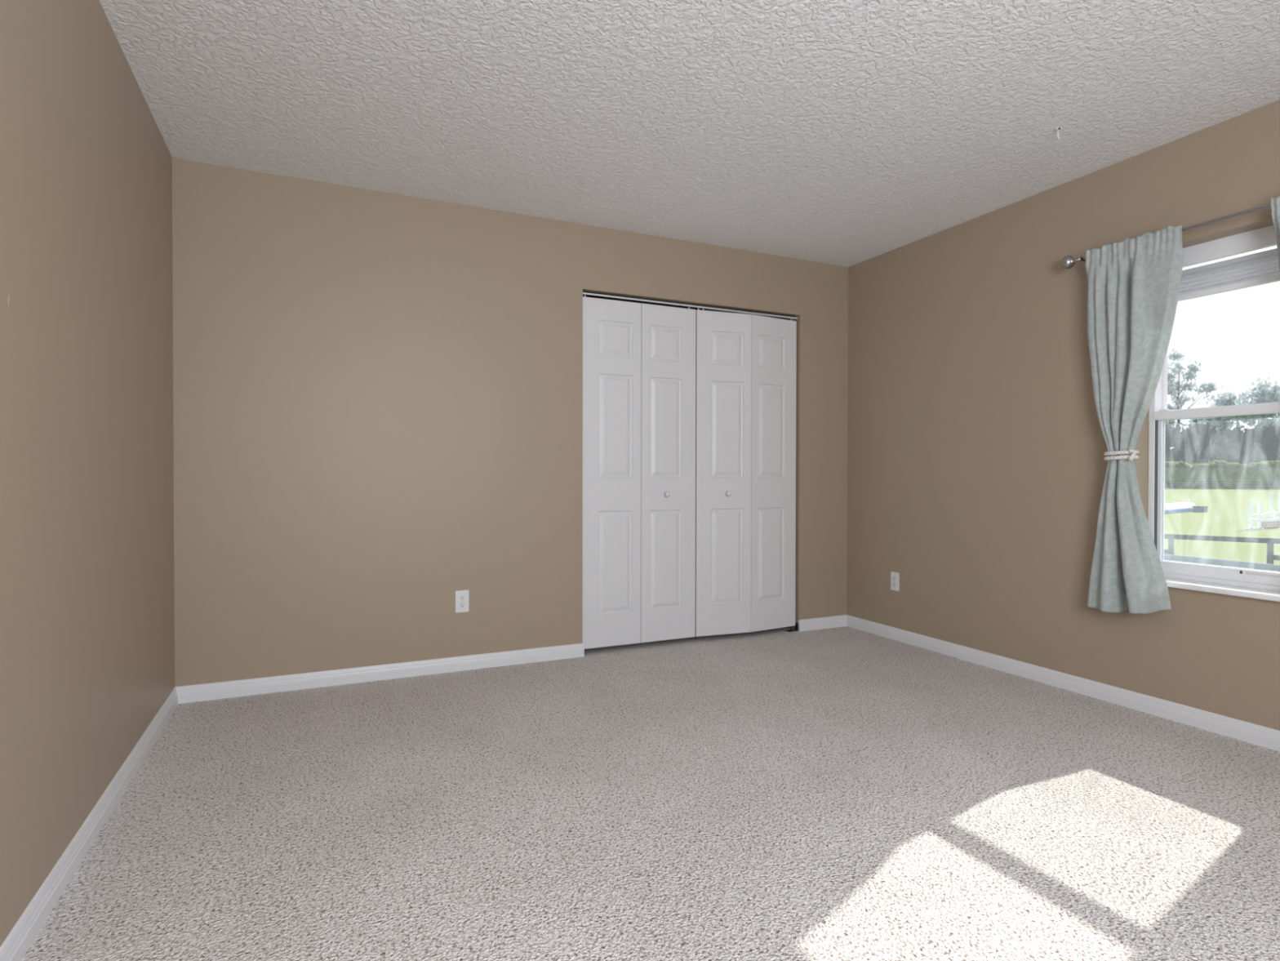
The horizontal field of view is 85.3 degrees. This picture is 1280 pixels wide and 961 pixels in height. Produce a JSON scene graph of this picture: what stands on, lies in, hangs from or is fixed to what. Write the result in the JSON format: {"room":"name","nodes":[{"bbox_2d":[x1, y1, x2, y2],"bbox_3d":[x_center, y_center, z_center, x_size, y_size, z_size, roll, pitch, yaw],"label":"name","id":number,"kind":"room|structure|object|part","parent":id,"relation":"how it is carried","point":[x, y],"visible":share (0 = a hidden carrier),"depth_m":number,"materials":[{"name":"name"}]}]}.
{"room":"empty bedroom","nodes":[
{"label":"empty bedroom","id":0,"kind":"room"},
{"bbox_2d":[0,0,174,946],"bbox_3d":[-1.169,-0.197,0.982,0.120,2.440,4.870,0,1,-25],"label":"wall","id":1,"kind":"structure","parent":0,"point":[87,620],"depth_m":1.84,"materials":[{"name":"beige paint"}]},
{"bbox_2d":[8,294,11,307],"bbox_3d":[-1.325,-0.377,1.460,0.003,0.028,0.018,0,1,-25],"label":"bump","id":2,"kind":"object","parent":1,"relation":"attached to","point":[9,295],"visible":1,"depth_m":1.46,"materials":[{"name":"beige paint"}]},
{"bbox_2d":[0,686,177,960],"bbox_3d":[-1.117,0.986,1.035,0.014,0.074,4.600,0,1,-25],"label":"baseboard","id":3,"kind":"structure","parent":1,"relation":"attached to","point":[21,936],"depth_m":1.82,"materials":[{"name":"white paint"}]},
{"bbox_2d":[172,157,848,686],"bbox_3d":[-0.270,-0.225,4.013,4.061,2.440,0.115,0,1,-25],"label":"wall","id":4,"kind":"structure","parent":0,"point":[378,395],"depth_m":3.51,"materials":[{"name":"beige paint"}]},
{"bbox_2d":[175,643,584,703],"bbox_3d":[-1.203,0.961,3.522,1.950,0.074,0.014,0,1,-25],"label":"baseboard","id":5,"kind":"structure","parent":4,"relation":"attached to","point":[235,688],"depth_m":3.45,"materials":[{"name":"white paint"}]},
{"bbox_2d":[455,590,468,612],"bbox_3d":[-0.934,0.634,3.646,0.070,0.115,0.009,0,1,-25],"label":"wall outlet","id":6,"kind":"object","parent":4,"relation":"attached to","point":[461,596],"visible":1,"depth_m":3.64,"materials":[{"name":"white plastic"}]},
{"bbox_2d":[458,602,465,607],"bbox_3d":[-0.932,0.654,3.644,0.034,0.027,0.002,0,1,-25],"label":"receptacle","id":7,"kind":"object","parent":6,"relation":"attached to","point":[460,604],"depth_m":3.64,"materials":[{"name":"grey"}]},
{"bbox_2d":[458,595,465,599],"bbox_3d":[-0.932,0.615,3.643,0.034,0.027,0.002,0,1,-25],"label":"receptacle","id":8,"kind":"object","parent":6,"relation":"attached to","point":[460,597],"depth_m":3.64,"materials":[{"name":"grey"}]},
{"bbox_2d":[582,291,797,319],"bbox_3d":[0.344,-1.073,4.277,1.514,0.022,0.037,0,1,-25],"label":"door track","id":9,"kind":"object","parent":4,"relation":"attached to","point":[588,293],"visible":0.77,"depth_m":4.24,"materials":[{"name":"silver metal"}]},
{"bbox_2d":[582,294,695,648],"bbox_3d":[0.007,-0.056,4.103,0.736,2.034,0.069,0,1,-25],"label":"door","id":10,"kind":"structure","parent":9,"relation":"hanging from","point":[639,358],"depth_m":4.09,"materials":[{"name":"white paint"}]},
{"bbox_3d":[0.162,0.082,4.157,0.035,0.035,0.036,0,1,-25],"label":"knob","id":11,"kind":"part","parent":10,"relation":"part of","materials":[{"name":"white paint"}]},
{"bbox_2d":[695,307,796,636],"bbox_3d":[0.692,-0.057,4.409,0.750,2.034,0.089,0,1,-25],"label":"door","id":12,"kind":"structure","parent":9,"relation":"hanging from","point":[745,364],"depth_m":4.37,"materials":[{"name":"white paint"}]},
{"bbox_3d":[0.550,0.081,4.315,0.035,0.035,0.035,0,1,-19],"label":"knob","id":13,"kind":"part","parent":12,"relation":"part of","materials":[{"name":"white paint"}]},
{"bbox_2d":[798,614,846,631],"bbox_3d":[1.231,0.954,4.650,0.407,0.074,0.014,0,1,-25],"label":"baseboard","id":14,"kind":"structure","parent":4,"relation":"attached to","point":[805,624],"depth_m":4.64,"materials":[{"name":"white paint"}]},
{"bbox_2d":[21,626,1279,960],"bbox_3d":[0.507,1.074,2.202,4.181,0.120,5.650,0,1,-25],"label":"floor","id":15,"kind":"structure","parent":0,"point":[844,793],"depth_m":2.06,"materials":[{"name":"carpet"}]},
{"bbox_2d":[786,622,798,631],"bbox_3d":[1.003,0.967,4.578,0.074,0.050,0.034,0,1,-25],"label":"bracket","id":16,"kind":"object","parent":15,"relation":"on","point":[796,624],"visible":1,"depth_m":4.58,"materials":[{"name":"black metal"}]},
{"bbox_2d":[98,0,1279,266],"bbox_3d":[0.511,-1.486,2.177,4.181,0.120,5.650,0,1,-25],"label":"ceiling","id":17,"kind":"structure","parent":0,"point":[846,133],"depth_m":2.60,"materials":[{"name":"white paint"}]},
{"bbox_2d":[1054,126,1062,164],"bbox_3d":[1.703,-1.355,2.822,0.034,0.150,0.024,0,1,-25],"label":"ceiling hook","id":18,"kind":"object","parent":17,"relation":"attached to","point":[1058,128],"visible":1,"depth_m":2.82,"materials":[{"name":"white plastic"}]},
{"bbox_2d":[846,99,1279,730],"bbox_3d":[2.504,-0.207,2.618,0.200,2.440,4.750,0,1,-25],"label":"wall","id":19,"kind":"structure","parent":0,"point":[977,467],"depth_m":3.55,"materials":[{"name":"beige paint"}]},
{"bbox_2d":[890,571,899,591],"bbox_3d":[1.593,0.631,4.340,0.009,0.115,0.070,0,1,-25],"label":"wall outlet","id":20,"kind":"object","parent":19,"relation":"attached to","point":[895,576],"visible":1,"depth_m":4.33,"materials":[{"name":"white plastic"}]},
{"bbox_2d":[846,614,1279,751],"bbox_3d":[2.374,0.976,2.652,0.014,0.074,4.600,0,1,-25],"label":"baseboard","id":21,"kind":"structure","parent":19,"relation":"attached to","point":[1246,731],"depth_m":3.22,"materials":[{"name":"white paint"}]},
{"bbox_2d":[1061,203,1271,269],"bbox_3d":[2.299,-1.018,2.692,0.106,0.063,1.328,0,1,-25],"label":"curtain rod","id":22,"kind":"object","parent":19,"relation":"attached to","point":[1068,262],"visible":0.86,"depth_m":2.75,"materials":[{"name":"silver metal"}]},
{"bbox_2d":[1084,223,1183,613],"bbox_3d":[2.121,-0.234,3.009,0.107,1.633,0.400,0,1,-25],"label":"curtain","id":23,"kind":"object","parent":22,"relation":"hanging from","point":[1134,284],"visible":0.99,"depth_m":3.00,"materials":[{"name":"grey fabric"}]},
{"bbox_2d":[1103,448,1139,461],"bbox_3d":[2.106,-0.110,3.040,0.128,0.051,0.130,1,1,38],"label":"tieback","id":24,"kind":"object","parent":23,"relation":"attached to","point":[1134,455],"visible":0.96,"depth_m":3.00,"materials":[{"name":"white fabric"}]},
{"bbox_3d":[2.111,-0.099,3.046,0.110,0.024,0.131,0,1,-25],"label":"cord","id":25,"kind":"part","parent":24,"relation":"part of","materials":[{"name":"white fabric"}]},
{"bbox_3d":[2.111,-0.120,3.046,0.110,0.025,0.131,0,1,-25],"label":"cord","id":26,"kind":"part","parent":24,"relation":"part of","materials":[{"name":"white fabric"}]},
{"bbox_2d":[1271,195,1279,271],"bbox_3d":[2.419,-0.227,2.365,0.108,1.633,0.445,0,1,-25],"label":"curtain","id":27,"kind":"object","parent":22,"relation":"hanging from","point":[1275,202],"visible":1,"depth_m":2.55,"materials":[{"name":"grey fabric"}]},
{"bbox_2d":[1147,351,1279,601],"bbox_3d":[2.394,-0.272,2.820,0.230,1.441,0.695,0,1,-25],"label":"window","id":28,"kind":"structure","parent":19,"relation":"in","point":[1259,580],"depth_m":2.96,"materials":[{"name":"white plastic"}]},
{"bbox_3d":[2.453,0.046,2.851,0.003,0.625,0.553,0,1,-25],"label":"pane","id":29,"kind":"part","parent":28,"relation":"part of","materials":[{"name":"clear glass"}]},
{"bbox_3d":[2.477,-0.605,2.855,0.020,0.678,0.585,0,1,-25],"label":"sash","id":30,"kind":"part","parent":28,"relation":"part of","materials":[{"name":"clear glass"}]},
{"bbox_3d":[2.386,0.439,2.824,0.215,0.020,0.695,0,1,-25],"label":"sill","id":31,"kind":"part","parent":28,"relation":"part of","materials":[{"name":"white stone"}]},
{"bbox_2d":[1177,224,1279,301],"bbox_3d":[2.406,-0.882,2.820,0.028,0.219,0.625,0,1,-25],"label":"window shade","id":32,"kind":"object","parent":19,"relation":"attached to","point":[1262,268],"visible":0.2,"depth_m":2.82,"materials":[{"name":"white plastic"}]},
{"bbox_3d":[2.406,-0.784,2.820,0.027,0.022,0.625,0,1,-25],"label":"rail","id":33,"kind":"part","parent":32,"relation":"part of","materials":[{"name":"white plastic"}]},
{"bbox_3d":[2.406,-0.888,2.819,0.023,0.020,0.625,0,1,-25],"label":"rail","id":34,"kind":"part","parent":32,"relation":"part of","materials":[{"name":"white plastic"}]},
{"label":"outside","id":35,"kind":"structure","parent":0,"visible":0},
{"bbox_2d":[1164,488,1279,564],"bbox_3d":[169.483,2.059,137.762,415.439,0.200,540.000,0,1,-25],"label":"lawn","id":36,"kind":"structure","parent":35,"point":[1227,513],"depth_m":42.21,"materials":[{"name":"green plant"}]},
{"bbox_2d":[1164,422,1191,467],"bbox_3d":[121.543,-5.461,162.917,13.505,17.996,10.846,0,1,-25],"label":"tree","id":37,"kind":"object","parent":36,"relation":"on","point":[1172,435],"visible":0.16,"depth_m":159.96,"materials":[{"name":"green plant"}]},
{"bbox_2d":[1164,498,1195,514],"bbox_3d":[43.027,2.056,55.908,7.019,1.000,1.160,0,1,-36],"label":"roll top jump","id":38,"kind":"object","parent":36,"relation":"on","point":[1183,507],"visible":0.8,"depth_m":55.24,"materials":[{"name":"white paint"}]},
{"bbox_2d":[1164,348,1222,448],"bbox_3d":[137.861,-16.147,178.145,16.733,35.326,17.636,0,1,-25],"label":"tree","id":39,"kind":"object","parent":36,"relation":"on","point":[1210,387],"visible":0.6,"depth_m":176.88,"materials":[{"name":"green plant"}]},
{"bbox_2d":[1164,419,1224,464],"bbox_3d":[132.239,-6.302,165.222,13.902,15.901,18.086,0,1,-25],"label":"tree","id":40,"kind":"object","parent":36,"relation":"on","point":[1197,433],"visible":0.5,"depth_m":162.68,"materials":[{"name":"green plant"}]},
{"bbox_2d":[1191,505,1208,512],"bbox_3d":[45.271,2.308,56.112,0.780,0.500,0.780,0,1,-25],"label":"crate","id":41,"kind":"object","parent":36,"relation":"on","point":[1200,508],"visible":1,"depth_m":55.87,"materials":[{"name":"grey"}]},
{"bbox_2d":[1164,533,1279,564],"bbox_3d":[16.956,2.240,20.330,15.809,1.245,0.160,0,1,35],"label":"fence","id":42,"kind":"object","parent":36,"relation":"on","point":[1270,541],"visible":0.22,"depth_m":20.14,"materials":[{"name":"grey paint"}]},
{"bbox_3d":[15.074,2.148,21.546,2.240,0.145,0.030,0,1,35],"label":"rail","id":43,"kind":"part","parent":42,"relation":"part of","materials":[{"name":"grey paint"}]},
{"bbox_3d":[15.075,1.683,21.541,2.240,0.145,0.030,0,1,35],"label":"rail","id":44,"kind":"part","parent":42,"relation":"part of","materials":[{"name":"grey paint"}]},
{"bbox_3d":[16.042,2.233,20.978,0.130,1.245,0.130,0,1,35],"label":"post","id":45,"kind":"part","parent":42,"relation":"part of","materials":[{"name":"grey paint"}]},
{"bbox_3d":[16.920,1.698,20.271,2.240,0.145,0.030,0,1,35],"label":"rail","id":46,"kind":"part","parent":42,"relation":"part of","materials":[{"name":"grey paint"}]},
{"bbox_3d":[17.887,2.248,19.708,0.130,1.245,0.130,0,1,35],"label":"post","id":47,"kind":"part","parent":42,"relation":"part of","materials":[{"name":"grey paint"}]},
{"bbox_3d":[18.764,2.179,19.006,2.240,0.145,0.030,0,1,35],"label":"rail","id":48,"kind":"part","parent":42,"relation":"part of","materials":[{"name":"grey paint"}]},
{"bbox_3d":[18.765,1.714,19.002,2.240,0.145,0.030,0,1,35],"label":"rail","id":49,"kind":"part","parent":42,"relation":"part of","materials":[{"name":"grey paint"}]},
{"bbox_2d":[1196,385,1247,450],"bbox_3d":[157.914,-12.202,188.518,16.854,27.305,14.186,0,1,-25],"label":"tree","id":50,"kind":"object","parent":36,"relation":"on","point":[1226,398],"visible":0.23,"depth_m":188.11,"materials":[{"name":"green plant"}]},
{"bbox_2d":[1164,458,1279,488],"bbox_3d":[125.178,-1.159,149.199,53.987,6.817,49.488,0,1,-25],"label":"hedge","id":51,"kind":"object","parent":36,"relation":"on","point":[1268,470],"visible":0.49,"depth_m":147.61,"materials":[{"name":"green plant"}]},
{"bbox_2d":[1164,480,1279,489],"bbox_3d":[124.213,0.967,144.690,48.412,1.700,43.790,0,1,-25],"label":"fence","id":52,"kind":"object","parent":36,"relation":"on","point":[1174,482],"visible":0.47,"depth_m":145.86,"materials":[{"name":"grey paint"}]},
{"bbox_3d":[124.215,0.317,144.683,64.800,0.220,0.060,0,1,17],"label":"rail","id":53,"kind":"part","parent":52,"relation":"part of","materials":[{"name":"grey paint"}]},
{"bbox_3d":[124.214,0.817,144.688,64.800,0.220,0.060,0,1,17],"label":"rail","id":54,"kind":"part","parent":52,"relation":"part of","materials":[{"name":"grey paint"}]},
{"bbox_3d":[124.213,1.317,144.693,64.800,0.220,0.060,0,1,17],"label":"rail","id":55,"kind":"part","parent":52,"relation":"part of","materials":[{"name":"grey paint"}]},
{"bbox_2d":[1199,421,1275,467],"bbox_3d":[134.801,-5.379,159.130,16.594,16.345,14.237,0,1,-25],"label":"tree","id":56,"kind":"object","parent":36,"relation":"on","point":[1236,445],"visible":0.64,"depth_m":155.38,"materials":[{"name":"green plant"}]},
{"bbox_2d":[1233,376,1279,431],"bbox_3d":[156.970,-11.847,173.124,18.225,28.527,16.054,0,1,-25],"label":"tree","id":57,"kind":"object","parent":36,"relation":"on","point":[1264,395],"visible":0.24,"depth_m":172.37,"materials":[{"name":"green plant"}]},
{"bbox_2d":[1240,422,1279,461],"bbox_3d":[146.106,-6.032,159.776,16.937,15.761,16.865,0,1,-25],"label":"tree","id":58,"kind":"object","parent":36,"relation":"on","point":[1264,434],"visible":0.22,"depth_m":157.90,"materials":[{"name":"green plant"}]},
{"bbox_2d":[1245,492,1279,529],"bbox_3d":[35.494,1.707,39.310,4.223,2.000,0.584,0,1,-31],"label":"chair","id":59,"kind":"object","parent":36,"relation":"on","point":[1273,522],"visible":1,"depth_m":39.12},
{"bbox_2d":[1264,385,1279,418],"bbox_3d":[173.505,-14.235,182.887,17.805,31.530,16.076,0,1,-25],"label":"tree","id":60,"kind":"object","parent":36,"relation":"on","point":[1277,416],"visible":0.03,"depth_m":185.08,"materials":[{"name":"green plant"}]},
{"bbox_2d":[1268,425,1279,460],"bbox_3d":[148.145,-5.199,153.468,13.440,17.463,14.932,0,1,-25],"label":"tree","id":61,"kind":"object","parent":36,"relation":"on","point":[1277,455],"visible":0.46,"depth_m":155.59,"materials":[{"name":"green plant"}]}
]}

